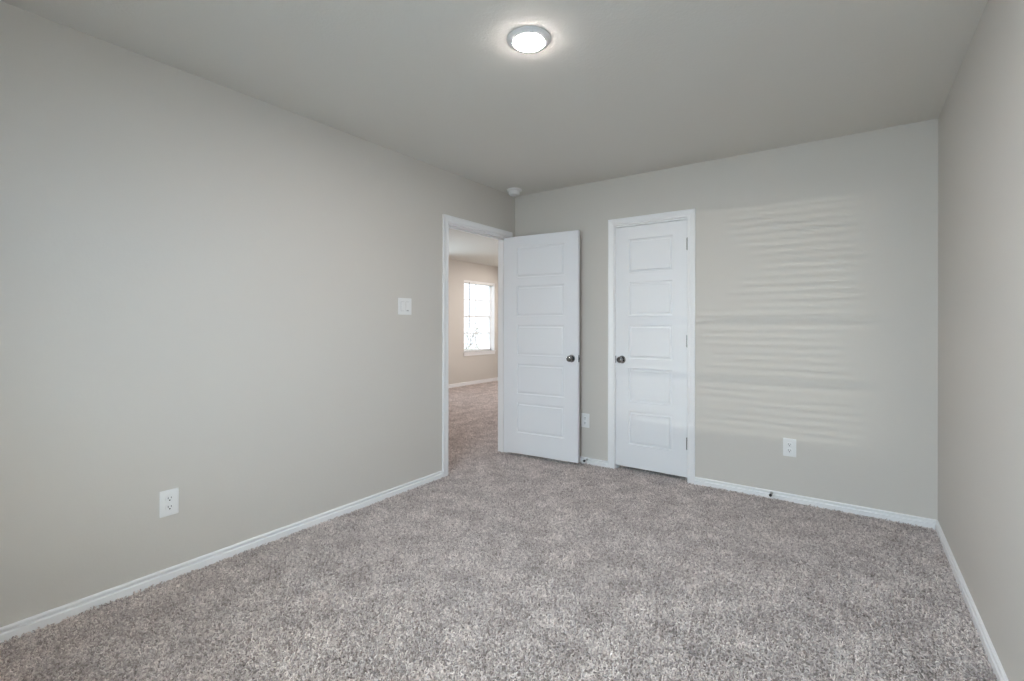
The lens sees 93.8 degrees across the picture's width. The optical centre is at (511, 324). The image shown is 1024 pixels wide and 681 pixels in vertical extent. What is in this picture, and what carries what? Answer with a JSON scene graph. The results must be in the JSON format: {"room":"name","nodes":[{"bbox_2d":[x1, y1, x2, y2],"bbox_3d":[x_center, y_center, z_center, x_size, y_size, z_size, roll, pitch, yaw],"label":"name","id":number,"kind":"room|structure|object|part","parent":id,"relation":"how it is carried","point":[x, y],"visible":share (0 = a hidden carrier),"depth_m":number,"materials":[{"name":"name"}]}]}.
{"room":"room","nodes":[
{"label":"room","id":0,"kind":"room"},
{"bbox_2d":[0,1,514,626],"bbox_3d":[0.049,-0.001,4.751,0.102,2.458,8.662,0,0,35],"label":"wall","id":1,"kind":"structure","parent":0,"point":[202,281],"depth_m":2.34,"materials":[{"name":"grey paint"}]},
{"bbox_2d":[159,488,178,517],"bbox_3d":[-1.631,0.850,2.282,0.009,0.123,0.079,0,0,35],"label":"wall outlet","id":2,"kind":"object","parent":1,"relation":"attached to","point":[168,499],"visible":1,"depth_m":2.28,"materials":[{"name":"white plastic"}]},
{"bbox_2d":[165,495,173,501],"bbox_3d":[-1.629,0.830,2.281,0.005,0.028,0.036,0,0,35],"label":"receptacle","id":3,"kind":"object","parent":2,"relation":"attached to","point":[168,498],"depth_m":2.28,"materials":[{"name":"grey plastic"}]},
{"bbox_2d":[165,504,173,510],"bbox_3d":[-1.629,0.871,2.281,0.005,0.028,0.036,0,0,35],"label":"receptacle","id":4,"kind":"object","parent":2,"relation":"attached to","point":[168,507],"depth_m":2.28,"materials":[{"name":"grey plastic"}]},
{"bbox_2d":[0,470,442,642],"bbox_3d":[-1.159,1.194,2.947,0.013,0.065,4.120,0,0,35],"label":"baseboard","id":5,"kind":"structure","parent":1,"relation":"attached to","point":[56,615],"depth_m":2.32,"materials":[{"name":"white paint"}]},
{"bbox_2d":[398,298,411,314],"bbox_3d":[-0.777,-0.128,3.485,0.012,0.121,0.128,0,0,35],"label":"light switch","id":6,"kind":"object","parent":1,"relation":"attached to","point":[404,304],"visible":1,"depth_m":3.48,"materials":[{"name":"white plastic"}]},
{"bbox_2d":[442,214,512,476],"bbox_3d":[-0.323,0.177,4.226,0.135,2.101,0.943,0,0,35],"label":"door frame","id":7,"kind":"structure","parent":1,"relation":"attached to","point":[447,219],"depth_m":3.98,"materials":[{"name":"white paint"}]},
{"bbox_2d":[504,230,579,462],"bbox_3d":[0.253,0.191,4.291,0.759,1.986,0.162,0,0,31],"label":"door","id":8,"kind":"structure","parent":1,"relation":"in","point":[542,271],"depth_m":4.25,"materials":[{"name":"white paint"}]},
{"bbox_2d":[0,0,987,266],"bbox_3d":[-0.075,-1.280,4.902,6.837,0.100,8.762,0,0,35],"label":"ceiling","id":9,"kind":"structure","parent":0,"point":[619,88],"depth_m":2.29,"materials":[{"name":"white paint"}]},
{"bbox_2d":[507,188,521,196],"bbox_3d":[0.022,-1.203,4.387,0.138,0.055,0.138,0,0,35],"label":"smoke detector","id":10,"kind":"object","parent":9,"relation":"attached to","point":[513,192],"visible":1,"depth_m":4.35,"materials":[{"name":"white plastic"}]},
{"bbox_2d":[507,26,550,52],"bbox_3d":[0.073,-1.220,2.073,0.190,0.021,0.190,0,0,35],"label":"recessed light","id":11,"kind":"object","parent":9,"relation":"in","point":[528,39],"visible":1,"depth_m":2.05,"materials":[{"name":"white plastic"}]},
{"bbox_2d":[513,33,543,51],"bbox_3d":[0.073,-1.215,2.073,0.134,0.011,0.134,0,0,35],"label":"diffuser","id":12,"kind":"object","parent":11,"relation":"attached to","point":[522,42],"depth_m":2.06,"materials":[{"name":"white glass"}]},
{"bbox_2d":[497,313,497,376],"bbox_3d":[1.112,0.001,9.366,3.700,2.458,0.100,0,0,35],"label":"wall","id":13,"kind":"structure","parent":0,"point":[497,313],"depth_m":10.31,"materials":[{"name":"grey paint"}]},
{"bbox_2d":[449,259,497,383],"bbox_3d":[-2.143,-0.004,7.848,0.140,2.458,6.140,0,0,35],"label":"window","id":14,"kind":"structure","parent":13,"relation":"in","point":[462,368],"depth_m":9.41,"materials":[{"name":"grey paint"}]},
{"bbox_2d":[449,377,497,387],"bbox_3d":[-2.083,1.187,7.804,0.013,0.088,6.140,0,0,35],"label":"baseboard","id":15,"kind":"structure","parent":14,"relation":"attached to","point":[489,379],"depth_m":9.63,"materials":[{"name":"white paint"}]},
{"bbox_2d":[464,280,493,327],"bbox_3d":[-0.686,-0.390,9.843,0.073,0.948,0.970,0,0,35],"label":"window blind","id":16,"kind":"object","parent":14,"relation":"attached to","point":[465,281],"visible":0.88,"depth_m":9.61,"materials":[{"name":"white plastic"}]},
{"bbox_3d":[-0.690,-0.843,9.847,0.060,0.043,0.970,0,0,35],"label":"head rail","id":17,"kind":"part","parent":16,"relation":"part of","materials":[{"name":"white plastic"}]},
{"bbox_2d":[463,280,495,355],"bbox_3d":[-0.706,-0.116,9.857,0.165,1.500,1.030,0,0,35],"label":"window","id":18,"kind":"structure","parent":14,"relation":"attached to","point":[491,289],"depth_m":10.23,"materials":[{"name":"white plastic"}]},
{"bbox_3d":[-0.742,-0.154,9.882,0.036,0.036,0.920,0,0,35],"label":"meeting rail","id":19,"kind":"part","parent":18,"relation":"part of","materials":[{"name":"white plastic"}]},
{"bbox_3d":[-0.686,0.570,9.842,0.115,0.022,1.030,0,0,35],"label":"sill","id":20,"kind":"part","parent":18,"relation":"part of","materials":[{"name":"white paint"}]},
{"bbox_2d":[0,381,996,680],"bbox_3d":[-0.079,1.264,4.902,6.837,0.080,8.762,0,0,35],"label":"floor","id":21,"kind":"structure","parent":0,"point":[503,566],"depth_m":2.14,"materials":[{"name":"grey carpet"}]},
{"bbox_2d":[515,118,937,519],"bbox_3d":[1.312,0.001,3.786,3.075,2.458,0.102,0,0,35],"label":"wall","id":22,"kind":"structure","parent":0,"point":[816,262],"depth_m":3.25,"materials":[{"name":"grey paint"}]},
{"bbox_2d":[581,413,588,427],"bbox_3d":[0.640,0.843,4.192,0.079,0.123,0.009,0,0,35],"label":"wall outlet","id":23,"kind":"object","parent":22,"relation":"attached to","point":[584,416],"visible":1,"depth_m":4.19,"materials":[{"name":"white plastic"}]},
{"bbox_2d":[615,220,686,476],"bbox_3d":[1.106,0.188,3.854,0.597,1.989,0.098,0,0,35],"label":"door","id":24,"kind":"structure","parent":22,"relation":"in","point":[651,356],"depth_m":3.86,"materials":[{"name":"white paint"}]},
{"bbox_3d":[0.898,0.296,3.974,0.053,0.053,0.054,0,0,35],"label":"knob","id":25,"kind":"part","parent":24,"relation":"part of","materials":[{"name":"black metal"}]},
{"bbox_2d":[608,208,695,483],"bbox_3d":[1.135,0.175,3.901,0.709,2.110,0.119,0,0,35],"label":"door frame","id":26,"kind":"structure","parent":22,"relation":"attached to","point":[689,213],"depth_m":3.80,"materials":[{"name":"white paint"}]},
{"bbox_2d":[579,456,935,529],"bbox_3d":[1.277,1.197,3.739,3.075,0.065,0.013,0,0,35],"label":"baseboard","id":27,"kind":"structure","parent":22,"relation":"attached to","point":[870,512],"depth_m":3.21,"materials":[{"name":"white paint"}]},
{"bbox_2d":[783,438,795,456],"bbox_3d":[1.908,0.849,3.295,0.079,0.123,0.009,0,0,35],"label":"wall outlet","id":28,"kind":"object","parent":22,"relation":"attached to","point":[789,445],"visible":1,"depth_m":3.29,"materials":[{"name":"white plastic"}]},
{"bbox_2d":[938,0,1023,680],"bbox_3d":[1.649,0.001,1.511,0.102,2.458,5.222,0,0,35],"label":"wall","id":29,"kind":"structure","parent":0,"point":[981,118],"depth_m":1.83,"materials":[{"name":"grey paint"}]},
{"bbox_2d":[935,520,1008,680],"bbox_3d":[1.341,1.197,1.178,0.013,0.065,4.120,0,0,35],"label":"baseboard","id":30,"kind":"structure","parent":29,"relation":"attached to","point":[993,658],"depth_m":1.96,"materials":[{"name":"white paint"}]},
{"label":"outside","id":31,"kind":"structure","parent":0,"visible":0},
{"bbox_3d":[-15.945,4.436,37.376,56.100,0.300,85.000,0,0,35],"label":"ground","id":32,"kind":"structure","parent":31,"visible":0},
{"bbox_2d":[464,315,487,349],"bbox_3d":[-2.096,1.940,18.235,1.882,4.743,3.230,0,0,17],"label":"young tree","id":33,"kind":"object","parent":32,"relation":"on","point":[477,328],"visible":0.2,"depth_m":19.01,"materials":[{"name":"grey plant"}]}
]}

